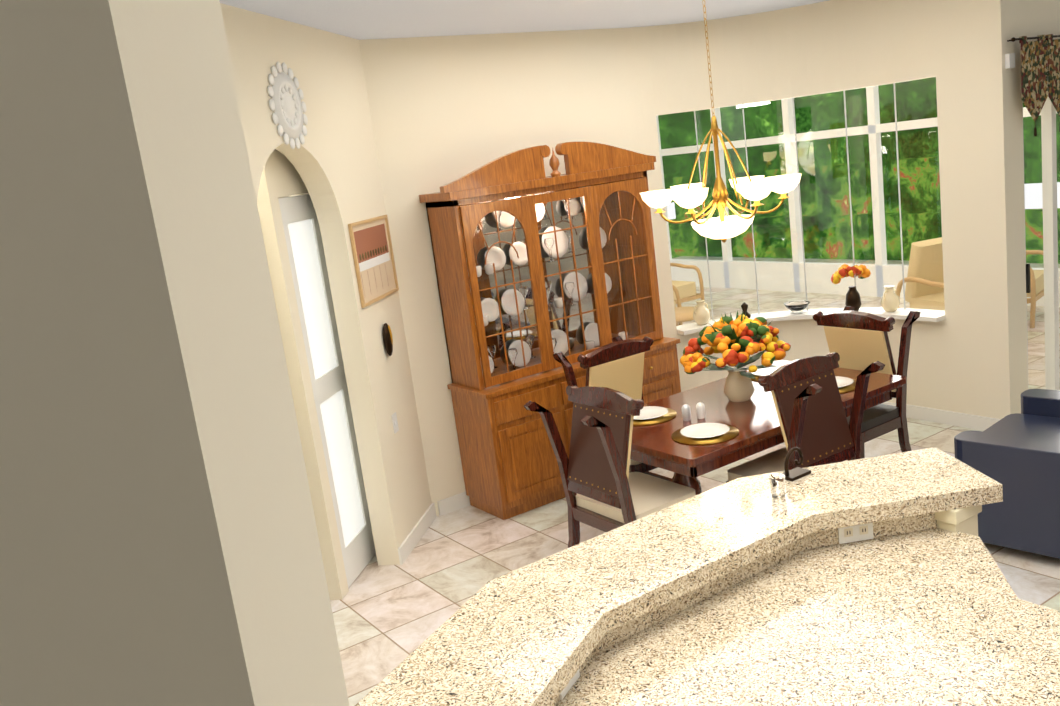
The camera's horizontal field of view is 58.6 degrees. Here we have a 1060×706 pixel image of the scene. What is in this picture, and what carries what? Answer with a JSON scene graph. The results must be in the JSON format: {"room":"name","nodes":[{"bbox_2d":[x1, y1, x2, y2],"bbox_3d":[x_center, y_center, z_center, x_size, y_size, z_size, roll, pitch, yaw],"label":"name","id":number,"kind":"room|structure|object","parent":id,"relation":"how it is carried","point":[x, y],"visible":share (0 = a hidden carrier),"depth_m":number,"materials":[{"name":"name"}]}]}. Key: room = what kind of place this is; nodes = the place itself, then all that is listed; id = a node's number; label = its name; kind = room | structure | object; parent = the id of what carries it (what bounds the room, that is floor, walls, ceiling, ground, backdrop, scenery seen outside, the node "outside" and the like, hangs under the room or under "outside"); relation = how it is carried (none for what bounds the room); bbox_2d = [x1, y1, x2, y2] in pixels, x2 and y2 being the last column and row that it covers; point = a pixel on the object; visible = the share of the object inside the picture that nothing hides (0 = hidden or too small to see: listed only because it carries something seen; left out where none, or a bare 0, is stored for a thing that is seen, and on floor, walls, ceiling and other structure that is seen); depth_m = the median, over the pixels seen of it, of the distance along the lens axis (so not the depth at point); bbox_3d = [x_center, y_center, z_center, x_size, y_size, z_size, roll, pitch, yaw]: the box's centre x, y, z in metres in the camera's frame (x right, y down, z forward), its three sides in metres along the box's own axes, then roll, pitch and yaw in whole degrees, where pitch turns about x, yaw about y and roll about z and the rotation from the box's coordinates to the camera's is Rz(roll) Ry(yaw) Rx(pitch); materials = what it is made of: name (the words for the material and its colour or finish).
{"room":"kitchen","nodes":[
{"label":"kitchen","id":0,"kind":"room"},
{"bbox_2d":[0,0,349,705],"bbox_3d":[-1.285,0.707,1.042,2.370,3.100,0.140,-5,12,12],"label":"wall","id":1,"kind":"structure","parent":0,"point":[158,538],"depth_m":0.64,"materials":[{"name":"beige paint"}]},
{"bbox_2d":[277,150,292,196],"bbox_3d":[-1.908,-1.208,5.274,0.980,0.940,0.120,-5,12,12],"label":"wall","id":2,"kind":"structure","parent":0,"point":[281,177],"depth_m":5.02,"materials":[{"name":"beige paint"}]},
{"bbox_2d":[285,156,308,195],"bbox_3d":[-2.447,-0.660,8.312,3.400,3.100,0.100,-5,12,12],"label":"wall","id":3,"kind":"structure","parent":0,"point":[297,186],"depth_m":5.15,"materials":[{"name":"beige paint"}]},
{"bbox_2d":[257,149,348,599],"bbox_3d":[-2.946,0.015,5.389,3.500,3.100,0.100,-5,12,12],"label":"wall","id":4,"kind":"structure","parent":0,"point":[269,191],"depth_m":5.06,"materials":[{"name":"beige paint"}]},
{"bbox_2d":[260,14,431,565],"bbox_3d":[-1.242,0.017,4.318,0.140,3.100,3.780,-5,12,12],"label":"wall","id":5,"kind":"structure","parent":0,"point":[337,161],"depth_m":5.49,"materials":[{"name":"beige paint"}]},
{"bbox_2d":[267,62,307,148],"bbox_3d":[-1.194,-1.223,4.677,0.018,0.421,0.427,-5,12,12],"label":"art","id":6,"kind":"object","parent":5,"relation":"attached to","point":[287,106],"visible":1,"depth_m":4.66,"materials":[{"name":"white ceramic"}]},
{"bbox_2d":[278,194,375,587],"bbox_3d":[-1.160,0.220,5.414,0.040,2.225,0.490,-5,12,12],"label":"frosted door","id":7,"kind":"structure","parent":5,"relation":"in","point":[306,254],"depth_m":5.42,"materials":[{"name":"white paint"}]},
{"bbox_2d":[348,215,398,307],"bbox_3d":[-0.929,-0.562,5.663,0.018,0.480,0.630,-5,12,12],"label":"framed picture","id":8,"kind":"object","parent":5,"relation":"attached to","point":[373,257],"visible":1,"depth_m":5.64,"materials":[{"name":"brown wood"}]},
{"bbox_2d":[383,323,392,355],"bbox_3d":[-0.860,-0.082,5.737,0.049,0.208,0.104,-5,12,12],"label":"ornament","id":9,"kind":"object","parent":5,"relation":"attached to","point":[387,339],"visible":1,"depth_m":5.71,"materials":[{"name":"brown metal"}]},
{"bbox_2d":[391,412,398,433],"bbox_3d":[-0.822,0.429,5.785,0.014,0.116,0.072,-5,12,12],"label":"light switch","id":10,"kind":"object","parent":5,"relation":"attached to","point":[395,423],"visible":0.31,"depth_m":5.74,"materials":[{"name":"white paint"}]},
{"bbox_2d":[398,503,435,564],"bbox_3d":[-0.707,1.133,6.038,0.015,0.100,0.790,-5,12,12],"label":"baseboard","id":11,"kind":"structure","parent":5,"relation":"attached to","point":[415,535],"depth_m":5.93,"materials":[{"name":"white"}]},
{"bbox_2d":[359,28,633,515],"bbox_3d":[-0.077,-0.620,6.640,2.187,3.100,0.140,-15,14,-32],"label":"wall","id":12,"kind":"structure","parent":0,"point":[444,110],"depth_m":6.24,"materials":[{"name":"beige paint"}]},
{"bbox_2d":[437,402,1000,515],"bbox_3d":[1.442,0.757,6.497,3.617,0.100,2.075,-15,14,-32],"label":"baseboard","id":13,"kind":"structure","parent":12,"relation":"attached to","point":[462,500],"depth_m":6.76,"materials":[{"name":"white wood"}]},
{"bbox_2d":[219,0,828,39],"bbox_3d":[0.351,-1.790,4.089,14.900,0.100,16.300,-15,14,-32],"label":"ceiling","id":14,"kind":"structure","parent":0,"point":[368,19],"depth_m":5.55,"materials":[{"name":"grey paint"}]},
{"bbox_2d":[640,0,800,242],"bbox_3d":[0.969,-1.283,4.999,0.831,1.409,0.839,-15,14,-32],"label":"chandelier","id":15,"kind":"object","parent":14,"relation":"hanging from","point":[692,196],"visible":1,"depth_m":5.02,"materials":[{"name":"white glass"}]},
{"bbox_2d":[330,256,1059,705],"bbox_3d":[1.809,0.743,6.731,19.000,0.060,18.500,-15,14,-32],"label":"floor","id":16,"kind":"structure","parent":0,"point":[388,620],"depth_m":5.59,"materials":[{"name":"tile"}]},
{"bbox_2d":[419,142,680,519],"bbox_3d":[0.230,-0.235,6.482,1.720,2.340,0.511,-15,14,-32],"label":"hutch","id":17,"kind":"object","parent":16,"relation":"on","point":[536,268],"visible":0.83,"depth_m":6.29,"materials":[{"name":"brown wood"}]},
{"bbox_2d":[524,386,695,547],"bbox_3d":[0.450,0.703,4.906,0.673,1.102,0.571,-15,14,-32],"label":"chair","id":18,"kind":"object","parent":16,"relation":"on","point":[605,490],"visible":0.85,"depth_m":4.83,"materials":[{"name":"brown wood"}]},
{"bbox_2d":[553,336,671,480],"bbox_3d":[0.606,0.468,5.931,0.571,1.102,0.673,-15,14,-32],"label":"chair","id":19,"kind":"object","parent":16,"relation":"on","point":[617,364],"visible":0.35,"depth_m":5.88,"materials":[{"name":"beige fabric"}]},
{"bbox_2d":[672,285,682,324],"bbox_3d":[1.213,-0.542,10.646,0.819,1.002,0.808,-3,13,21],"label":"chair","id":20,"kind":"object","parent":16,"relation":"on","point":[677,294],"depth_m":10.84,"materials":[{"name":"beige"}]},
{"bbox_2d":[668,242,704,305],"bbox_3d":[1.643,-0.907,12.122,0.808,1.002,0.819,-15,14,-32],"label":"chair","id":21,"kind":"object","parent":16,"relation":"on","point":[680,285],"depth_m":11.99,"materials":[{"name":"beige fabric"}]},
{"bbox_2d":[674,306,709,325],"bbox_3d":[1.479,-0.119,9.508,0.700,0.570,0.700,-15,14,-32],"label":"side table","id":22,"kind":"object","parent":16,"relation":"on","point":[682,313],"depth_m":9.37,"materials":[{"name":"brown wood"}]},
{"bbox_2d":[630,360,906,494],"bbox_3d":[1.269,0.649,5.497,1.740,0.760,0.960,-15,14,-32],"label":"dining table","id":23,"kind":"object","parent":16,"relation":"on","point":[754,420],"visible":0.4,"depth_m":5.11,"materials":[{"name":"brown wood"}]},
{"bbox_2d":[633,406,676,425],"bbox_3d":[0.659,0.349,5.372,0.350,0.024,0.345,-15,14,-32],"label":"place setting","id":24,"kind":"object","parent":23,"relation":"on","point":[649,415],"depth_m":5.33,"materials":[{"name":"white ceramic"}]},
{"bbox_2d":[681,402,704,420],"bbox_3d":[0.900,0.319,5.205,0.130,0.090,0.049,-8,12,-3],"label":"shaker","id":25,"kind":"object","parent":23,"relation":"on","point":[686,410],"visible":1,"depth_m":5.19,"materials":[{"name":"ceramic"}]},
{"bbox_2d":[671,423,738,444],"bbox_3d":[0.910,0.412,4.918,0.350,0.024,0.345,-15,14,-32],"label":"place setting","id":26,"kind":"object","parent":23,"relation":"on","point":[703,433],"depth_m":4.89,"materials":[{"name":"gold metal"}]},
{"bbox_2d":[680,310,790,401],"bbox_3d":[1.185,0.018,5.426,0.709,0.514,0.560,-15,14,-32],"label":"flowers","id":27,"kind":"object","parent":23,"relation":"on","point":[738,341],"visible":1,"depth_m":5.30,"materials":[{"name":"orange plant"}]},
{"bbox_2d":[748,365,780,380],"bbox_3d":[1.516,0.121,5.932,0.350,0.024,0.345,-15,14,-32],"label":"place setting","id":28,"kind":"object","parent":23,"relation":"on","point":[764,371],"depth_m":5.97,"materials":[{"name":"white ceramic"}]},
{"bbox_2d":[835,376,855,392],"bbox_3d":[1.751,0.180,5.503,0.350,0.024,0.345,-15,14,-32],"label":"place setting","id":29,"kind":"object","parent":23,"relation":"on","point":[845,384],"depth_m":5.46,"materials":[{"name":"white ceramic"}]},
{"bbox_2d":[726,352,884,482],"bbox_3d":[1.437,0.563,4.960,0.571,1.102,0.673,-15,14,-32],"label":"chair","id":30,"kind":"object","parent":16,"relation":"on","point":[816,429],"visible":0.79,"depth_m":4.83,"materials":[{"name":"brown wood"}]},
{"bbox_2d":[623,499,1059,705],"bbox_3d":[0.994,1.218,2.351,1.970,1.000,1.728,-15,14,-32],"label":"kitchen island","id":31,"kind":"object","parent":16,"relation":"on","point":[877,581],"depth_m":2.47,"materials":[{"name":"beige stone"}]},
{"bbox_2d":[355,447,1002,705],"bbox_3d":[0.522,0.633,2.835,2.376,0.060,0.727,-15,14,-32],"label":"island countertop","id":32,"kind":"structure","parent":31,"relation":"on","point":[606,619],"depth_m":2.79,"materials":[{"name":"beige stone"}]},
{"bbox_2d":[769,473,784,497],"bbox_3d":[0.837,0.450,3.192,0.056,0.070,0.053,-15,14,-32],"label":"glass","id":33,"kind":"object","parent":32,"relation":"on","point":[777,483],"visible":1,"depth_m":3.17,"materials":[{"name":"clear glass"}]},
{"bbox_2d":[782,447,810,481],"bbox_3d":[0.936,0.385,3.350,0.100,0.106,0.060,-15,14,-32],"label":"holder","id":34,"kind":"object","parent":32,"relation":"on","point":[794,474],"visible":0.98,"depth_m":3.34,"materials":[{"name":"brown metal"}]},
{"bbox_2d":[813,306,920,458],"bbox_3d":[2.046,0.277,5.948,0.673,1.102,0.571,-15,14,-32],"label":"chair","id":35,"kind":"object","parent":16,"relation":"on","point":[857,340],"visible":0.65,"depth_m":5.80,"materials":[{"name":"brown wood"}]},
{"bbox_2d":[896,237,944,310],"bbox_3d":[4.101,-0.606,9.151,0.808,1.002,0.819,-11,12,-18],"label":"chair","id":36,"kind":"object","parent":16,"relation":"on","point":[926,281],"depth_m":9.15,"materials":[{"name":"beige fabric"}]},
{"bbox_2d":[954,389,1059,558],"bbox_3d":[2.828,0.452,4.906,1.040,0.868,0.886,-17,15,-40],"label":"sofa","id":37,"kind":"object","parent":16,"relation":"on","point":[1016,456],"visible":0.75,"depth_m":4.70,"materials":[{"name":"blue leather"}]},
{"bbox_2d":[1026,250,1043,327],"bbox_3d":[4.873,-0.837,9.774,0.819,1.002,0.808,3,16,41],"label":"chair","id":38,"kind":"object","parent":16,"relation":"on","point":[1036,292],"depth_m":9.35,"materials":[{"name":"beige"}]},
{"bbox_2d":[621,0,1020,418],"bbox_3d":[2.004,-0.919,6.775,1.490,3.100,2.200,-15,14,-32],"label":"wall","id":39,"kind":"structure","parent":0,"point":[964,355],"depth_m":6.67,"materials":[{"name":"beige paint"}]},
{"bbox_2d":[659,78,944,325],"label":"window","id":40,"kind":"structure","parent":39,"relation":"in","point":[850,192],"depth_m":7.25,"materials":[{"name":"clear glass"}]},
{"bbox_2d":[676,307,944,334],"bbox_3d":[2.065,-0.231,7.166,1.273,0.030,1.718,-15,14,-32],"label":"window sill","id":41,"kind":"structure","parent":39,"relation":"attached to","point":[900,313],"depth_m":7.36,"materials":[{"name":"white"}]},
{"bbox_2d":[693,300,710,324],"bbox_3d":[1.358,-0.320,7.485,0.140,0.190,0.137,-4,12,18],"label":"vase","id":42,"kind":"object","parent":41,"relation":"on","point":[701,315],"depth_m":7.45,"materials":[{"name":"beige ceramic"}]},
{"bbox_2d":[741,302,750,317],"bbox_3d":[1.711,-0.343,7.525,0.090,0.130,0.086,-15,14,-32],"label":"figurine","id":43,"kind":"object","parent":41,"relation":"on","point":[744,306],"visible":0.65,"depth_m":7.50,"materials":[{"name":"brown metal"}]},
{"bbox_2d":[784,301,809,313],"bbox_3d":[2.108,-0.355,7.459,0.200,0.080,0.195,-15,14,-32],"label":"bowl","id":44,"kind":"object","parent":41,"relation":"on","point":[798,307],"visible":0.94,"depth_m":7.42,"materials":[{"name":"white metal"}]},
{"bbox_2d":[831,264,870,310],"bbox_3d":[2.471,-0.507,7.248,0.274,0.368,0.233,-15,14,-32],"label":"vase","id":45,"kind":"object","parent":41,"relation":"on","point":[853,298],"visible":0.96,"depth_m":7.20,"materials":[{"name":"brown ceramic"}]},
{"bbox_2d":[880,285,899,311],"bbox_3d":[2.690,-0.405,7.063,0.140,0.190,0.137,-4,12,18],"label":"vase","id":46,"kind":"object","parent":41,"relation":"on","point":[890,301],"depth_m":7.02,"materials":[{"name":"beige ceramic"}]},
{"bbox_2d":[656,86,1059,306],"bbox_3d":[1.526,-1.500,9.856,6.750,3.100,8.010,-15,14,-32],"label":"frames","id":47,"kind":"object","parent":39,"relation":"attached to","point":[797,280],"depth_m":12.63,"materials":[{"name":"white wood"}]},
{"bbox_2d":[1005,53,1014,68],"bbox_3d":[3.063,-1.864,6.029,0.065,0.090,0.029,-15,14,-32],"label":"sensor box","id":48,"kind":"object","parent":39,"relation":"attached to","point":[1009,60],"visible":1,"depth_m":6.01,"materials":[{"name":"white paint"}]},
{"bbox_2d":[1013,0,1059,392],"bbox_3d":[4.871,-1.428,7.424,4.110,3.100,0.140,-15,14,-32],"label":"wall","id":49,"kind":"structure","parent":0,"point":[1033,18],"depth_m":6.24,"materials":[{"name":"beige paint"}]},
{"bbox_2d":[1007,34,1059,135],"bbox_3d":[4.258,-1.997,6.797,2.934,0.635,0.086,-15,14,-32],"label":"valance curtain","id":50,"kind":"object","parent":49,"relation":"attached to","point":[1040,82],"visible":1,"depth_m":6.13,"materials":[{"name":"brown fabric"}]},
{"bbox_2d":[1022,97,1059,390],"bbox_3d":[4.307,-0.931,7.076,2.420,2.420,0.095,-15,14,-32],"label":"glass door","id":51,"kind":"structure","parent":49,"relation":"in","point":[1049,181],"depth_m":6.64,"materials":[{"name":"white paint"}]},
{"bbox_3d":[1.282,-2.999,9.570,6.600,0.011,7.710,-15,14,-32],"label":"ceiling","id":52,"kind":"structure","parent":0,"visible":0},
{"bbox_2d":[736,101,769,107],"bbox_3d":[2.119,-2.648,8.912,1.248,0.612,1.307,-15,14,-32],"label":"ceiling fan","id":53,"kind":"object","parent":52,"relation":"hanging from","point":[754,104],"depth_m":8.86,"materials":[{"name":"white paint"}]},
{"label":"outside","id":54,"kind":"structure","parent":0,"visible":0},
{"bbox_2d":[658,77,1059,257],"bbox_3d":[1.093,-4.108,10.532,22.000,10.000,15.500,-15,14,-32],"label":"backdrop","id":55,"kind":"structure","parent":54,"point":[774,126],"depth_m":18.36,"materials":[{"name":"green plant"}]},
{"bbox_2d":[667,182,1059,219],"bbox_3d":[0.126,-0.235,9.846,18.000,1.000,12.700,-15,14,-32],"label":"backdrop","id":56,"kind":"structure","parent":54,"point":[1028,203],"depth_m":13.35,"materials":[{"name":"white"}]},
{"bbox_2d":[668,156,1059,263],"bbox_3d":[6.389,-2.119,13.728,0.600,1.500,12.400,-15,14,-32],"label":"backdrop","id":57,"kind":"structure","parent":54,"point":[892,232],"depth_m":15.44,"materials":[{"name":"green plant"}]}
]}

